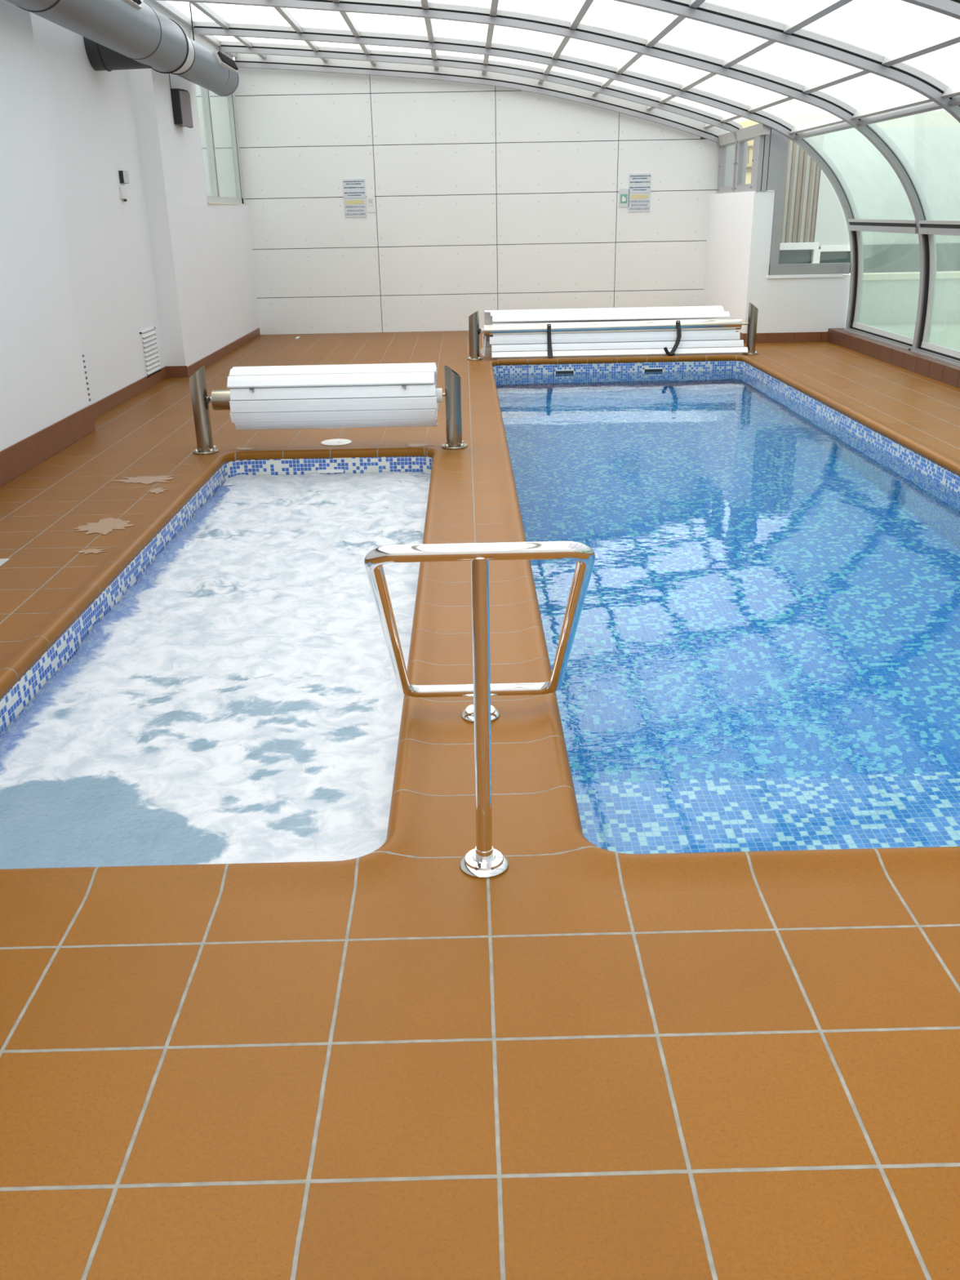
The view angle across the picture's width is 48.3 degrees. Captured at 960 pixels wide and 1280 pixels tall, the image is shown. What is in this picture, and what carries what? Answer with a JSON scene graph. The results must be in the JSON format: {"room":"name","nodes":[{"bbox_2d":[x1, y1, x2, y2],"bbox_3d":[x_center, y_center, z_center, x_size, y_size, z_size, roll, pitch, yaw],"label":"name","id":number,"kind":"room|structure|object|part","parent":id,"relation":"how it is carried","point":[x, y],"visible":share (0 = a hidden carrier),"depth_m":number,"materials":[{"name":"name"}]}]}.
{"room":"indoor swimming pool","nodes":[
{"label":"indoor swimming pool","id":0,"kind":"room"},
{"bbox_2d":[0,0,259,451],"bbox_3d":[-3.793,-2.611,5.626,1.615,4.100,18.900,-1,22,0],"label":"wall","id":1,"kind":"structure","parent":0,"point":[85,269],"depth_m":9.08,"materials":[{"name":"white paint"}]},
{"bbox_2d":[81,354,90,401],"bbox_3d":[-3.129,-2.041,8.318,0.137,0.400,0.055,-1,22,0],"label":"air vent","id":2,"kind":"object","parent":1,"relation":"in","point":[82,354],"visible":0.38,"depth_m":8.32,"materials":[{"name":"white plastic"}]},
{"bbox_2d":[119,185,127,201],"bbox_3d":[-3.277,-4.103,9.837,0.036,0.135,0.090,-1,22,0],"label":"wall dispenser","id":3,"kind":"object","parent":1,"relation":"attached to","point":[122,188],"visible":1,"depth_m":9.80,"materials":[{"name":"white plastic"}]},
{"bbox_2d":[118,170,129,183],"bbox_3d":[-3.275,-4.258,9.847,0.048,0.105,0.145,-1,22,0],"label":"control box","id":4,"kind":"object","parent":1,"relation":"attached to","point":[123,175],"visible":1,"depth_m":9.79,"materials":[{"name":"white plastic"}]},
{"bbox_2d":[0,327,260,486],"bbox_3d":[-3.070,-0.881,6.249,0.263,0.200,18.750,-1,22,0],"label":"baseboard","id":5,"kind":"structure","parent":1,"relation":"attached to","point":[21,456],"depth_m":8.03,"materials":[{"name":"brown tile"}]},
{"bbox_2d":[139,327,160,376],"bbox_3d":[-3.262,-2.855,10.613,0.023,0.430,0.525,-1,22,0],"label":"air vent","id":6,"kind":"object","parent":1,"relation":"in","point":[148,340],"visible":1,"depth_m":10.58,"materials":[{"name":"white plastic"}]},
{"bbox_2d":[168,73,193,128],"bbox_3d":[-3.048,-5.617,10.931,0.140,0.685,0.360,-1,22,0],"label":"loudspeaker","id":7,"kind":"object","parent":1,"relation":"attached to","point":[180,98],"visible":0.98,"depth_m":10.87,"materials":[{"name":"black plastic"}]},
{"bbox_2d":[179,90,193,128],"bbox_3d":[-3.006,-5.449,11.000,0.063,0.320,0.348,-1,22,0],"label":"grille","id":8,"kind":"object","parent":7,"relation":"attached to","point":[185,111],"depth_m":10.91,"materials":[{"name":"grey metal"}]},
{"bbox_2d":[195,86,248,204],"bbox_3d":[-3.224,-6.082,13.025,0.215,1.452,2.398,-1,22,0],"label":"window","id":9,"kind":"structure","parent":1,"relation":"in","point":[215,198],"depth_m":12.78,"materials":[{"name":"grey metal"}]},
{"bbox_3d":[-3.211,-5.413,13.288,0.215,0.015,2.390,-1,22,0],"label":"sill","id":10,"kind":"part","parent":9,"relation":"part of","materials":[{"name":"beige stone"}]},
{"bbox_2d":[195,59,719,334],"bbox_3d":[-0.587,-5.897,14.467,7.700,3.520,0.062,-1,22,0],"label":"wall","id":11,"kind":"structure","parent":0,"point":[487,197],"depth_m":14.44,"materials":[{"name":"white tile"}]},
{"bbox_2d":[342,178,365,198],"bbox_3d":[-1.687,-6.051,14.350,0.296,0.237,0.013,-1,22,0],"label":"notice","id":12,"kind":"object","parent":11,"relation":"attached to","point":[352,188],"visible":1,"depth_m":14.35,"materials":[{"name":"paper"}]},
{"bbox_2d":[343,198,366,217],"bbox_3d":[-1.683,-5.829,14.439,0.296,0.235,0.013,-1,22,0],"label":"notice","id":13,"kind":"object","parent":11,"relation":"attached to","point":[353,207],"visible":1,"depth_m":14.44,"materials":[{"name":"paper"}]},
{"bbox_2d":[366,193,375,212],"bbox_3d":[-1.470,-5.887,14.419,0.105,0.230,0.013,-1,22,0],"label":"sign","id":14,"kind":"object","parent":11,"relation":"attached to","point":[370,197],"visible":1,"depth_m":14.41,"materials":[{"name":"white paper"}]},
{"bbox_2d":[618,188,629,207],"bbox_3d":[1.944,-5.965,14.442,0.135,0.225,0.016,-1,22,0],"label":"sign","id":15,"kind":"object","parent":11,"relation":"attached to","point":[624,193],"visible":1,"depth_m":14.44,"materials":[{"name":"plastic"}]},
{"bbox_2d":[627,192,650,212],"bbox_3d":[2.153,-5.914,14.467,0.296,0.235,0.013,-1,22,0],"label":"notice","id":16,"kind":"object","parent":11,"relation":"attached to","point":[638,202],"visible":1,"depth_m":14.46,"materials":[{"name":"paper"}]},
{"bbox_2d":[628,173,651,192],"bbox_3d":[2.149,-6.136,14.378,0.296,0.237,0.013,-1,22,0],"label":"notice","id":17,"kind":"object","parent":11,"relation":"attached to","point":[637,183],"visible":1,"depth_m":14.38,"materials":[{"name":"paper"}]},
{"bbox_2d":[0,330,959,1279],"bbox_3d":[0.333,-0.891,6.381,8.600,0.001,18.900,-1,22,0],"label":"floor","id":18,"kind":"structure","parent":0,"point":[531,1070],"depth_m":2.13,"materials":[{"name":"tile"}]},
{"bbox_2d":[0,558,8,566],"bbox_3d":[-2.392,-0.369,5.204,0.150,0.006,0.150,-1,22,0],"label":"floor drain","id":19,"kind":"object","parent":18,"relation":"on","point":[2,561],"visible":1,"depth_m":5.24,"materials":[{"name":"metal"}]},
{"bbox_2d":[75,548,107,554],"bbox_3d":[-1.946,-0.445,5.368,0.140,0.001,0.109,-14,25,-29],"label":"water mark","id":20,"kind":"object","parent":18,"relation":"on","point":[90,550],"visible":1,"depth_m":5.37,"materials":[{"name":"beige liquid"}]},
{"bbox_2d":[72,517,134,534],"bbox_3d":[-2.042,-0.615,5.800,0.296,0.001,0.300,13,26,32],"label":"water mark","id":21,"kind":"object","parent":18,"relation":"on","point":[104,526],"visible":1,"depth_m":5.80,"materials":[{"name":"beige liquid"}]},
{"bbox_2d":[112,475,174,484],"bbox_3d":[-2.148,-1.019,6.814,0.390,0.001,0.231,-1,22,0],"label":"water mark","id":22,"kind":"object","parent":18,"relation":"on","point":[145,480],"visible":1,"depth_m":6.82,"materials":[{"name":"beige liquid"}]},
{"bbox_2d":[146,487,168,493],"bbox_3d":[-1.963,-0.916,6.549,0.122,0.001,0.158,10,24,26],"label":"water mark","id":23,"kind":"object","parent":18,"relation":"on","point":[157,491],"visible":1,"depth_m":6.55,"materials":[{"name":"beige liquid"}]},
{"bbox_2d":[0,456,432,736],"bbox_3d":[-0.997,0.095,5.299,1.474,0.920,5.144,-1,22,0],"label":"pool tile border","id":24,"kind":"object","parent":18,"relation":"in","point":[15,701],"visible":0.15,"depth_m":5.75,"materials":[{"name":"tile"}]},
{"bbox_2d":[0,471,431,869],"bbox_3d":[-1.003,-0.227,5.170,1.446,0.065,5.116,-1,22,0],"label":"water","id":25,"kind":"object","parent":24,"relation":"in","point":[241,701],"visible":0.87,"depth_m":4.03,"materials":[{"name":"liquid"}]},
{"bbox_2d":[317,469,343,473],"bbox_3d":[-1.052,-1.190,7.540,0.180,0.022,0.015,-1,22,0],"label":"inlet","id":26,"kind":"object","parent":24,"relation":"attached to","point":[319,471],"visible":1,"depth_m":7.53,"materials":[{"name":"white plastic"}]},
{"bbox_2d":[0,446,455,906],"bbox_3d":[-1.006,-0.352,5.120,1.750,0.062,5.420,-1,22,0],"label":"pool coping","id":27,"kind":"object","parent":18,"relation":"on","point":[415,827],"visible":0.95,"depth_m":3.20,"materials":[{"name":"tile"}]},
{"bbox_2d":[231,447,256,449],"bbox_3d":[-1.693,-1.373,7.678,0.184,0.001,0.093,-1,22,0],"label":"water mark","id":28,"kind":"object","parent":18,"relation":"on","point":[237,448],"visible":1,"depth_m":7.67,"materials":[{"name":"beige liquid"}]},
{"bbox_2d":[189,364,467,454],"bbox_3d":[-1.068,-1.633,7.494,1.949,0.600,0.186,-1,22,0],"label":"reel","id":29,"kind":"object","parent":18,"relation":"on","point":[220,399],"visible":0.97,"depth_m":7.45,"materials":[{"name":"metal"}]},
{"bbox_3d":[-1.952,-1.619,7.485,0.112,0.588,0.112,-1,22,0],"label":"post","id":30,"kind":"part","parent":29,"relation":"part of","materials":[{"name":"metal"}]},
{"bbox_2d":[226,362,438,430],"bbox_3d":[-1.006,-1.698,7.472,1.413,0.434,0.429,-1,22,0],"label":"cover","id":31,"kind":"object","parent":29,"relation":"on","point":[385,394],"visible":0.98,"depth_m":7.29,"materials":[{"name":"white plastic"}]},
{"bbox_3d":[-0.187,-1.645,7.503,0.112,0.560,0.112,-1,22,0],"label":"post","id":32,"kind":"part","parent":29,"relation":"part of","materials":[{"name":"metal"}]},
{"bbox_2d":[320,439,351,445],"bbox_3d":[-1.050,-1.448,7.821,0.224,0.012,0.224,-1,22,0],"label":"lid","id":33,"kind":"object","parent":18,"relation":"on","point":[331,442],"visible":1,"depth_m":7.80,"materials":[{"name":"white plastic"}]},
{"bbox_2d":[405,443,432,446],"bbox_3d":[-0.435,-1.399,7.681,0.206,0.001,0.114,-1,22,0],"label":"water mark","id":34,"kind":"object","parent":18,"relation":"on","point":[413,444],"visible":1,"depth_m":7.67,"materials":[{"name":"beige liquid"}]},
{"bbox_2d":[364,541,595,878],"bbox_3d":[0.000,0.015,2.982,0.535,0.854,1.001,-1,22,0],"label":"handrail","id":35,"kind":"object","parent":18,"relation":"on","point":[484,861],"visible":1,"depth_m":2.58,"materials":[{"name":"metal"}]},
{"bbox_3d":[0.000,-0.017,2.982,0.535,0.794,0.941,-1,22,0],"label":"loop rail","id":36,"kind":"part","parent":35,"relation":"part of","materials":[{"name":"metal"}]},
{"bbox_3d":[0.006,0.183,2.577,0.044,0.802,0.041,-1,22,0],"label":"post","id":37,"kind":"part","parent":35,"relation":"part of","materials":[{"name":"metal"}]},
{"bbox_2d":[466,302,758,359],"bbox_3d":[1.494,-3.469,12.014,3.304,0.560,0.182,-1,22,0],"label":"reel","id":38,"kind":"object","parent":18,"relation":"on","point":[474,331],"visible":0.92,"depth_m":11.95,"materials":[{"name":"metal"}]},
{"bbox_3d":[-0.066,-3.426,12.006,0.116,0.518,0.116,-1,22,0],"label":"post","id":39,"kind":"part","parent":38,"relation":"part of","materials":[{"name":"metal"}]},
{"bbox_2d":[546,324,552,358],"bbox_3d":[0.780,-3.331,11.925,0.058,0.354,0.152,-1,22,0],"label":"strap","id":40,"kind":"object","parent":38,"relation":"hanging from","point":[548,326],"visible":1,"depth_m":11.95,"materials":[{"name":"black rubber"}]},
{"bbox_2d":[480,305,747,359],"bbox_3d":[1.493,-3.507,12.182,2.990,0.499,0.665,-1,22,0],"label":"cover","id":41,"kind":"object","parent":38,"relation":"on","point":[703,342],"visible":0.88,"depth_m":11.98,"materials":[{"name":"white plastic"}]},
{"bbox_2d":[663,320,681,355],"bbox_3d":[2.155,-3.353,11.911,0.254,0.373,0.099,-20,29,-39],"label":"strap","id":42,"kind":"object","parent":38,"relation":"attached to","point":[672,352],"visible":1,"depth_m":11.93,"materials":[{"name":"black rubber"}]},
{"bbox_3d":[3.057,-3.509,12.024,0.104,0.548,0.104,-1,22,0],"label":"post","id":43,"kind":"part","parent":38,"relation":"part of","materials":[{"name":"metal"}]},
{"bbox_2d":[478,355,959,891],"bbox_3d":[1.588,-1.281,7.317,3.080,0.062,10.110,-1,22,0],"label":"pool coping","id":44,"kind":"object","parent":18,"relation":"on","point":[553,824],"visible":0.97,"depth_m":3.01,"materials":[{"name":"tile"}]},
{"bbox_2d":[492,360,959,493],"bbox_3d":[1.599,-0.695,7.551,2.804,1.220,9.834,-1,22,0],"label":"pool tile border","id":45,"kind":"object","parent":18,"relation":"in","point":[949,479],"visible":0.15,"depth_m":10.52,"materials":[{"name":"tile"}]},
{"bbox_2d":[554,369,574,373],"bbox_3d":[0.942,-2.973,11.912,0.230,0.070,0.022,-1,22,0],"label":"inlet","id":46,"kind":"object","parent":45,"relation":"attached to","point":[556,371],"visible":0.66,"depth_m":11.90,"materials":[{"name":"white plastic"}]},
{"bbox_2d":[643,367,663,372],"bbox_3d":[1.931,-2.995,11.919,0.230,0.070,0.022,-1,22,0],"label":"inlet","id":47,"kind":"object","parent":45,"relation":"attached to","point":[657,369],"visible":0.63,"depth_m":11.91,"materials":[{"name":"white plastic"}]},
{"bbox_2d":[494,369,959,853],"bbox_3d":[1.601,-0.611,7.585,2.900,1.180,9.930,-1,22,0],"label":"pool water","id":48,"kind":"object","parent":45,"relation":"in","point":[765,654],"visible":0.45,"depth_m":4.76,"materials":[{"name":"blue liquid"}]},
{"bbox_2d":[826,328,959,388],"bbox_3d":[4.528,-0.634,5.339,0.320,0.165,16.648,-1,22,0],"label":"kerb","id":49,"kind":"object","parent":18,"relation":"on","point":[944,372],"visible":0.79,"depth_m":10.94,"materials":[{"name":"tile"}]},
{"bbox_2d":[190,26,770,193],"bbox_3d":[0.125,-6.353,12.996,6.517,1.795,2.345,-1,22,0],"label":"roof beam","id":50,"kind":"structure","parent":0,"point":[311,57],"depth_m":13.54,"materials":[{"name":"grey metal"}]},
{"bbox_3d":[-3.109,-6.869,12.159,0.063,0.063,1.270,-1,22,0],"label":"edge rail","id":51,"kind":"part","parent":50,"relation":"part of","materials":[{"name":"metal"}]},
{"bbox_3d":[-3.126,-7.298,13.231,0.063,0.063,0.880,-1,22,0],"label":"edge rail","id":52,"kind":"part","parent":50,"relation":"part of","materials":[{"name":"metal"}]},
{"bbox_3d":[3.188,-6.412,13.688,0.100,0.120,0.880,-1,22,0],"label":"edge rail","id":53,"kind":"part","parent":50,"relation":"part of","materials":[{"name":"metal"}]},
{"bbox_3d":[3.205,-5.983,12.615,0.100,0.120,1.270,-1,22,0],"label":"edge rail","id":54,"kind":"part","parent":50,"relation":"part of","materials":[{"name":"metal"}]},
{"bbox_2d":[149,0,918,350],"bbox_3d":[0.704,-4.815,11.248,7.580,3.356,2.050,-1,22,0],"label":"roof beam","id":55,"kind":"structure","parent":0,"point":[800,135],"depth_m":11.61,"materials":[{"name":"grey metal"}]},
{"bbox_2d":[4,0,239,96],"bbox_3d":[-2.864,-3.239,4.058,0.798,0.743,16.225,-1,22,0],"label":"ventilation duct","id":56,"kind":"object","parent":55,"relation":"hanging from","point":[117,34],"visible":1,"depth_m":8.61,"materials":[{"name":"metal"}]},
{"bbox_2d":[124,0,142,9],"bbox_3d":[-2.584,-4.662,7.681,0.113,0.130,0.840,-1,22,0],"label":"grille","id":57,"kind":"object","parent":56,"relation":"attached to","point":[131,4],"depth_m":7.92,"materials":[{"name":"black metal"}]},
{"bbox_3d":[-2.757,-5.925,10.242,0.011,0.352,0.011,-10,23,-21],"label":"hanger rod","id":58,"kind":"part","parent":56,"relation":"part of","materials":[{"name":"grey metal"}]},
{"bbox_2d":[212,50,238,73],"bbox_3d":[-2.634,-5.998,11.120,0.113,0.130,0.820,-1,22,0],"label":"grille","id":59,"kind":"object","parent":56,"relation":"attached to","point":[225,64],"depth_m":10.97,"materials":[{"name":"black metal"}]},
{"bbox_3d":[-3.083,-6.245,10.570,0.063,0.063,1.965,-1,22,0],"label":"edge rail","id":60,"kind":"part","parent":55,"relation":"part of","materials":[{"name":"metal"}]},
{"bbox_3d":[3.509,-5.321,11.046,0.063,0.074,1.965,-1,22,0],"label":"knee rail","id":61,"kind":"part","parent":55,"relation":"part of","materials":[{"name":"metal"}]},
{"bbox_3d":[3.568,-5.269,11.068,0.059,0.065,1.965,-1,22,0],"label":"knee rail","id":62,"kind":"part","parent":55,"relation":"part of","materials":[{"name":"grey metal"}]},
{"bbox_3d":[3.955,-4.865,11.236,0.745,0.923,1.965,-1,22,0],"label":"panel","id":63,"kind":"part","parent":55,"relation":"part of","materials":[{"name":"glass"}]},
{"bbox_3d":[4.401,-3.859,11.643,0.159,1.150,1.961,-1,22,0],"label":"sliding panel","id":64,"kind":"part","parent":55,"relation":"part of","materials":[{"name":"clear glass"}]},
{"bbox_3d":[4.309,-4.420,11.419,0.120,0.123,1.965,-1,22,0],"label":"rail","id":65,"kind":"part","parent":55,"relation":"part of","materials":[{"name":"metal"}]},
{"bbox_2d":[156,0,959,366],"bbox_3d":[0.735,-4.058,9.354,7.580,3.356,2.030,-1,22,0],"label":"roof beam","id":66,"kind":"structure","parent":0,"point":[811,94],"depth_m":9.79,"materials":[{"name":"grey metal"}]},
{"bbox_3d":[3.540,-4.564,9.152,0.063,0.074,1.945,-1,22,0],"label":"knee rail","id":67,"kind":"part","parent":66,"relation":"part of","materials":[{"name":"metal"}]},
{"bbox_3d":[3.599,-4.512,9.174,0.059,0.065,1.945,-1,22,0],"label":"knee rail","id":68,"kind":"part","parent":66,"relation":"part of","materials":[{"name":"grey metal"}]},
{"bbox_3d":[3.986,-4.108,9.341,0.745,0.923,1.945,-1,22,0],"label":"panel","id":69,"kind":"part","parent":66,"relation":"part of","materials":[{"name":"glass"}]},
{"bbox_3d":[4.431,-3.102,9.748,0.159,1.150,1.941,-1,22,0],"label":"sliding panel","id":70,"kind":"part","parent":66,"relation":"part of","materials":[{"name":"clear glass"}]},
{"bbox_3d":[4.340,-3.663,9.525,0.120,0.123,1.945,-1,22,0],"label":"rail","id":71,"kind":"part","parent":66,"relation":"part of","materials":[{"name":"metal"}]},
{"bbox_2d":[702,191,849,333],"bbox_3d":[3.770,-4.838,13.771,1.285,1.715,2.150,-1,22,0],"label":"wall","id":72,"kind":"structure","parent":0,"point":[740,230],"depth_m":12.97,"materials":[{"name":"white paint"}]},
{"bbox_2d":[717,142,737,193],"bbox_3d":[3.211,-6.141,13.796,0.064,0.705,0.880,-1,22,0],"label":"window","id":73,"kind":"structure","parent":72,"relation":"in","point":[722,188],"depth_m":14.07,"materials":[{"name":"grey metal"}]},
{"bbox_2d":[734,137,755,192],"bbox_3d":[3.225,-5.788,12.914,0.064,0.705,0.860,-1,22,0],"label":"window","id":74,"kind":"structure","parent":72,"relation":"in","point":[739,187],"depth_m":13.20,"materials":[{"name":"grey metal"}]},
{"bbox_2d":[734,330,828,342],"bbox_3d":[3.679,-4.086,14.051,1.133,0.115,2.146,-1,22,0],"label":"baseboard","id":75,"kind":"structure","parent":72,"relation":"attached to","point":[782,337],"depth_m":13.06,"materials":[{"name":"brown tile"}]},
{"bbox_2d":[751,128,850,275],"bbox_3d":[3.801,-5.164,12.586,1.185,1.640,0.230,-1,22,0],"label":"window","id":76,"kind":"structure","parent":72,"relation":"in","point":[771,151],"depth_m":12.43,"materials":[{"name":"grey metal"}]},
{"bbox_3d":[3.263,-5.586,12.409,0.125,0.705,0.230,-1,22,0],"label":"corner post","id":77,"kind":"part","parent":76,"relation":"part of","materials":[{"name":"grey metal"}]},
{"bbox_3d":[3.931,-4.429,12.782,0.955,0.125,0.045,-1,22,0],"label":"sill frame","id":78,"kind":"part","parent":76,"relation":"part of","materials":[{"name":"grey metal"}]},
{"bbox_2d":[766,274,843,278],"bbox_3d":[3.885,-4.359,12.821,0.910,0.037,0.075,-1,22,0],"label":"sill","id":79,"kind":"structure","parent":72,"relation":"on","point":[803,275],"depth_m":12.79,"materials":[{"name":"white paint"}]},
{"bbox_2d":[613,0,959,122],"bbox_3d":[0.765,-3.307,7.474,7.580,3.356,2.020,-1,22,0],"label":"roof beam","id":80,"kind":"structure","parent":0,"point":[891,67],"depth_m":8.01,"materials":[{"name":"grey metal"}]},
{"bbox_3d":[3.570,-3.813,7.271,0.063,0.074,1.935,-1,22,0],"label":"knee rail","id":81,"kind":"part","parent":80,"relation":"part of","materials":[{"name":"metal"}]},
{"bbox_3d":[3.629,-3.760,7.293,0.059,0.065,1.935,-1,22,0],"label":"knee rail","id":82,"kind":"part","parent":80,"relation":"part of","materials":[{"name":"grey metal"}]},
{"bbox_2d":[901,0,959,19],"bbox_3d":[0.796,-2.553,5.589,7.580,3.356,2.040,-1,22,0],"label":"roof beam","id":83,"kind":"structure","parent":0,"point":[951,8],"depth_m":6.19,"materials":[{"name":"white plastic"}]},
{"label":"outside","id":84,"kind":"structure","parent":0,"visible":0},
{"bbox_2d":[844,322,959,350],"bbox_3d":[4.729,-5.902,19.259,70.000,0.180,80.000,-1,22,0],"label":"ground","id":85,"kind":"structure","parent":84,"point":[944,334],"depth_m":15.03,"materials":[{"name":"white"}]},
{"bbox_2d":[727,111,959,191],"bbox_3d":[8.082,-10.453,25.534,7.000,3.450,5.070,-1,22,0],"label":"apartment building","id":86,"kind":"structure","parent":85,"relation":"on","point":[931,118],"depth_m":22.67,"materials":[{"name":"white"}]},
{"bbox_2d":[769,126,959,273],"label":"window","id":87,"kind":"structure","parent":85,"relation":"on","point":[815,229],"depth_m":15.98,"materials":[{"name":"clear glass"}]},
{"bbox_3d":[4.431,-5.116,14.441,1.100,0.470,0.080,-1,22,0],"label":"white frame","id":88,"kind":"part","parent":87,"relation":"part of","materials":[{"name":"plastic"}]},
{"bbox_2d":[844,271,959,324],"bbox_3d":[8.649,-5.181,16.110,8.240,0.740,0.400,-1,22,0],"label":"wall","id":89,"kind":"structure","parent":85,"relation":"on","point":[886,297],"depth_m":15.95,"materials":[{"name":"beige stone"}]}
]}

